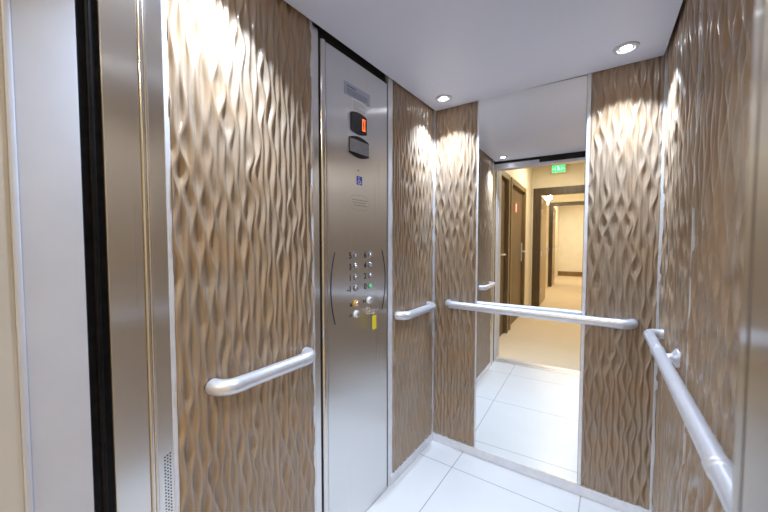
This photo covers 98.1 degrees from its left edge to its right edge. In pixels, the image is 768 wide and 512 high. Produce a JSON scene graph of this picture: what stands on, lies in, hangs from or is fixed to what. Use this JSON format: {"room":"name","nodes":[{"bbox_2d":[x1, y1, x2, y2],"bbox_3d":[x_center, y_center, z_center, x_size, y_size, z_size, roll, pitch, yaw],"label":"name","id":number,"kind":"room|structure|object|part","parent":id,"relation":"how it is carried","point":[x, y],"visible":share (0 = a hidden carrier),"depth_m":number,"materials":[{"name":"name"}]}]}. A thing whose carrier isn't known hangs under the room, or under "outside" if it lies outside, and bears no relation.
{"room":"elevator interior","nodes":[
{"label":"elevator interior","id":0,"kind":"room"},
{"bbox_2d":[166,0,314,511],"bbox_3d":[-0.392,0.129,1.019,0.018,1.995,0.459,2,3,35],"label":"wall panel","id":1,"kind":"object","parent":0,"point":[239,78],"visible":0.98,"depth_m":0.97,"materials":[{"name":"brown wood"}]},
{"bbox_2d":[204,346,315,395],"bbox_3d":[-0.349,0.350,1.028,0.081,0.046,0.377,2,3,35],"label":"handrail","id":2,"kind":"object","parent":1,"relation":"attached to","point":[215,386],"visible":1,"depth_m":0.95,"materials":[{"name":"metal"}]},
{"bbox_2d":[392,80,433,472],"bbox_3d":[0.166,0.094,1.824,0.018,1.995,0.434,2,3,35],"label":"wall panel","id":3,"kind":"object","parent":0,"point":[413,128],"visible":0.95,"depth_m":1.79,"materials":[{"name":"brown wood"}]},
{"bbox_2d":[394,301,435,319],"bbox_3d":[0.182,0.293,1.794,0.081,0.046,0.384,2,3,35],"label":"handrail","id":4,"kind":"object","parent":3,"relation":"attached to","point":[430,306],"visible":1,"depth_m":1.70,"materials":[{"name":"metal"}]},
{"bbox_2d":[98,0,767,511],"bbox_3d":[-0.119,0.171,0.438,1.285,2.060,0.162,2,3,35],"label":"door frame","id":5,"kind":"structure","parent":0,"point":[130,36],"depth_m":0.74,"materials":[{"name":"silver metal"}]},
{"bbox_2d":[74,0,115,511],"bbox_3d":[-0.641,0.188,0.735,0.090,2.000,0.036,2,3,35],"label":"elevator door","id":6,"kind":"structure","parent":5,"relation":"attached to","point":[86,11],"depth_m":0.70,"materials":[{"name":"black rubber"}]},
{"bbox_3d":[-0.612,0.157,0.776,0.089,2.060,0.066,2,3,35],"label":"door post","id":7,"kind":"part","parent":5,"relation":"part of","materials":[{"name":"silver metal"}]},
{"bbox_3d":[-0.574,0.154,0.831,0.089,2.060,0.034,2,3,35],"label":"return plate","id":8,"kind":"part","parent":5,"relation":"part of","materials":[{"name":"silver metal"}]},
{"bbox_3d":[0.316,0.184,0.134,0.224,2.060,0.137,2,3,35],"label":"post","id":9,"kind":"part","parent":5,"relation":"part of","materials":[{"name":"silver metal"}]},
{"bbox_2d":[434,101,477,445],"bbox_3d":[0.411,0.089,1.935,0.250,1.995,0.018,2,3,35],"label":"wall panel","id":10,"kind":"object","parent":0,"point":[456,127],"visible":0.98,"depth_m":1.93,"materials":[{"name":"brown wood"}]},
{"bbox_2d":[284,0,682,110],"bbox_3d":[0.324,-0.822,1.040,1.077,0.020,1.486,2,3,35],"label":"ceiling","id":11,"kind":"structure","parent":0,"point":[469,51],"depth_m":1.25,"materials":[{"name":"white paint"}]},
{"bbox_2d":[435,94,451,101],"bbox_3d":[0.319,-0.840,1.778,0.088,0.008,0.088,2,3,35],"label":"recessed light","id":12,"kind":"object","parent":11,"relation":"in","point":[441,98],"visible":1,"depth_m":1.77,"materials":[{"name":"white paint"}]},
{"bbox_2d":[613,41,639,54],"bbox_3d":[0.957,-0.820,1.316,0.088,0.008,0.088,2,3,35],"label":"recessed light","id":13,"kind":"object","parent":11,"relation":"in","point":[627,47],"visible":1,"depth_m":1.31,"materials":[{"name":"white paint"}]},
{"bbox_2d":[365,440,621,511],"bbox_3d":[0.316,1.199,1.081,1.250,0.050,1.670,2,3,35],"label":"floor","id":14,"kind":"structure","parent":0,"point":[443,478],"depth_m":1.63,"materials":[{"name":"tile"}]},
{"bbox_2d":[577,75,587,472],"bbox_3d":[0.804,0.109,1.709,1.216,2.075,0.045,2,3,35],"label":"wall","id":15,"kind":"structure","parent":0,"point":[587,75],"depth_m":1.58,"materials":[{"name":"grey metal"}]},
{"bbox_2d":[431,110,435,432],"bbox_3d":[0.296,0.084,2.015,0.030,2.001,0.029,2,3,35],"label":"trim","id":16,"kind":"structure","parent":15,"relation":"attached to","point":[434,114],"depth_m":2.00,"materials":[{"name":"silver metal"}]},
{"bbox_2d":[474,100,479,446],"bbox_3d":[0.522,0.090,1.863,0.012,2.001,0.022,2,3,35],"label":"trim","id":17,"kind":"structure","parent":15,"relation":"attached to","point":[479,100],"depth_m":1.85,"materials":[{"name":"silver metal"}]},
{"bbox_2d":[475,74,587,482],"bbox_3d":[0.727,0.107,1.709,0.499,1.981,0.004,2,3,33],"label":"mirror","id":18,"kind":"object","parent":15,"relation":"attached to","point":[532,141],"visible":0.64,"depth_m":1.69,"materials":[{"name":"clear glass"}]},
{"bbox_2d":[433,432,650,511],"bbox_3d":[0.745,1.121,1.750,1.090,0.049,0.026,2,3,35],"label":"baseboard","id":19,"kind":"structure","parent":15,"relation":"attached to","point":[606,499],"depth_m":1.68,"materials":[{"name":"silver metal"}]},
{"bbox_2d":[577,73,591,484],"bbox_3d":[0.945,0.103,1.570,0.014,2.001,0.022,2,3,35],"label":"trim","id":20,"kind":"structure","parent":15,"relation":"attached to","point":[589,75],"depth_m":1.56,"materials":[{"name":"silver metal"}]},
{"bbox_2d":[649,41,669,510],"bbox_3d":[1.183,0.124,1.406,0.048,2.030,0.022,2,3,35],"label":"trim","id":21,"kind":"structure","parent":15,"relation":"attached to","point":[662,197],"depth_m":1.40,"materials":[{"name":"silver metal"}]},
{"bbox_2d":[581,54,664,509],"bbox_3d":[1.055,0.108,1.489,0.258,1.995,0.018,2,3,35],"label":"wall panel","id":22,"kind":"object","parent":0,"point":[627,101],"visible":0.92,"depth_m":1.48,"materials":[{"name":"brown wood"}]},
{"bbox_2d":[445,299,638,329],"bbox_3d":[0.719,0.286,1.681,0.906,0.046,0.075,2,3,35],"label":"handrail","id":23,"kind":"object","parent":22,"relation":"attached to","point":[631,323],"visible":1,"depth_m":1.59,"materials":[{"name":"metal"}]},
{"bbox_2d":[651,0,700,511],"bbox_3d":[1.013,0.123,1.157,0.028,1.995,0.535,2,3,33],"label":"wall panel","id":24,"kind":"object","parent":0,"point":[683,48],"visible":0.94,"depth_m":1.11,"materials":[{"name":"brown wood"}]},
{"bbox_2d":[680,0,754,511],"bbox_3d":[0.622,0.149,0.555,0.026,1.995,0.889,2,3,33],"label":"wall panel","id":25,"kind":"object","parent":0,"point":[721,147],"visible":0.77,"depth_m":0.72,"materials":[{"name":"brown wood"}]},
{"bbox_2d":[643,329,733,511],"bbox_3d":[0.734,0.333,0.804,0.072,0.060,1.315,2,3,33],"label":"handrail","id":26,"kind":"object","parent":25,"relation":"attached to","point":[718,468],"visible":0.98,"depth_m":0.64,"materials":[{"name":"metal"}]},
{"bbox_3d":[-0.129,0.119,1.464,0.039,2.075,1.510,2,3,35],"label":"wall","id":27,"kind":"structure","parent":0,"visible":0},
{"bbox_2d":[161,0,179,511],"bbox_3d":[-0.532,0.159,0.831,0.020,2.050,0.012,2,3,35],"label":"trim","id":28,"kind":"structure","parent":27,"relation":"attached to","point":[163,2],"depth_m":0.82,"materials":[{"name":"silver metal"}]},
{"bbox_2d":[309,19,316,511],"bbox_3d":[-0.264,0.147,1.218,0.020,2.040,0.010,2,3,35],"label":"trim","id":29,"kind":"structure","parent":27,"relation":"attached to","point":[310,21],"depth_m":1.21,"materials":[{"name":"silver metal"}]},
{"bbox_2d":[312,25,321,511],"bbox_3d":[-0.253,0.174,1.236,0.019,1.985,0.027,2,3,35],"label":"trim","id":30,"kind":"structure","parent":27,"relation":"attached to","point":[314,29],"depth_m":1.22,"materials":[{"name":"silver metal"}]},
{"bbox_2d":[315,24,386,511],"bbox_3d":[-0.110,0.132,1.427,0.031,2.046,0.454,2,3,35],"label":"control panel","id":31,"kind":"object","parent":27,"relation":"attached to","point":[352,92],"visible":1,"depth_m":1.38,"materials":[{"name":"silver metal"}]},
{"bbox_3d":[-0.110,-0.671,1.382,0.002,0.050,0.166,2,3,35],"label":"instruction plate","id":32,"kind":"part","parent":31,"relation":"part of","materials":[{"name":"silver metal"}]},
{"bbox_2d":[369,309,377,329],"bbox_3d":[-0.044,0.278,1.469,0.040,0.091,0.034,-1,3,-18],"label":"key","id":33,"kind":"object","parent":31,"relation":"hanging from","point":[372,311],"visible":1,"depth_m":1.46,"materials":[{"name":"yellow metal"}]},
{"bbox_2d":[385,75,392,485],"bbox_3d":[0.024,0.124,1.634,0.019,2.050,0.039,2,3,35],"label":"trim","id":34,"kind":"structure","parent":27,"relation":"attached to","point":[388,80],"depth_m":1.62,"materials":[{"name":"silver metal"}]},
{"bbox_2d":[390,433,432,485],"bbox_3d":[0.158,1.116,1.864,0.026,0.049,0.471,2,3,35],"label":"baseboard","id":35,"kind":"structure","parent":27,"relation":"attached to","point":[394,476],"depth_m":1.82,"materials":[{"name":"silver metal"}]},
{"bbox_3d":[-0.162,-0.087,0.157,2.150,2.600,0.100,2,3,35],"label":"wall","id":36,"kind":"structure","parent":0,"visible":0},
{"bbox_2d":[0,0,93,511],"bbox_3d":[-0.238,0.157,0.295,1.320,2.100,0.222,2,3,35],"label":"door","id":37,"kind":"structure","parent":36,"relation":"in","point":[46,465],"depth_m":0.63,"materials":[{"name":"white paint"}]},
{"bbox_3d":[0.767,0.151,0.730,0.078,2.075,1.660,2,3,35],"label":"wall","id":38,"kind":"structure","parent":0,"visible":0},
{"bbox_2d":[681,0,702,510],"bbox_3d":[0.865,0.145,0.932,0.017,2.030,0.006,2,3,35],"label":"trim","id":39,"kind":"structure","parent":38,"relation":"attached to","point":[700,61],"depth_m":0.92,"materials":[{"name":"silver metal"}]}
]}

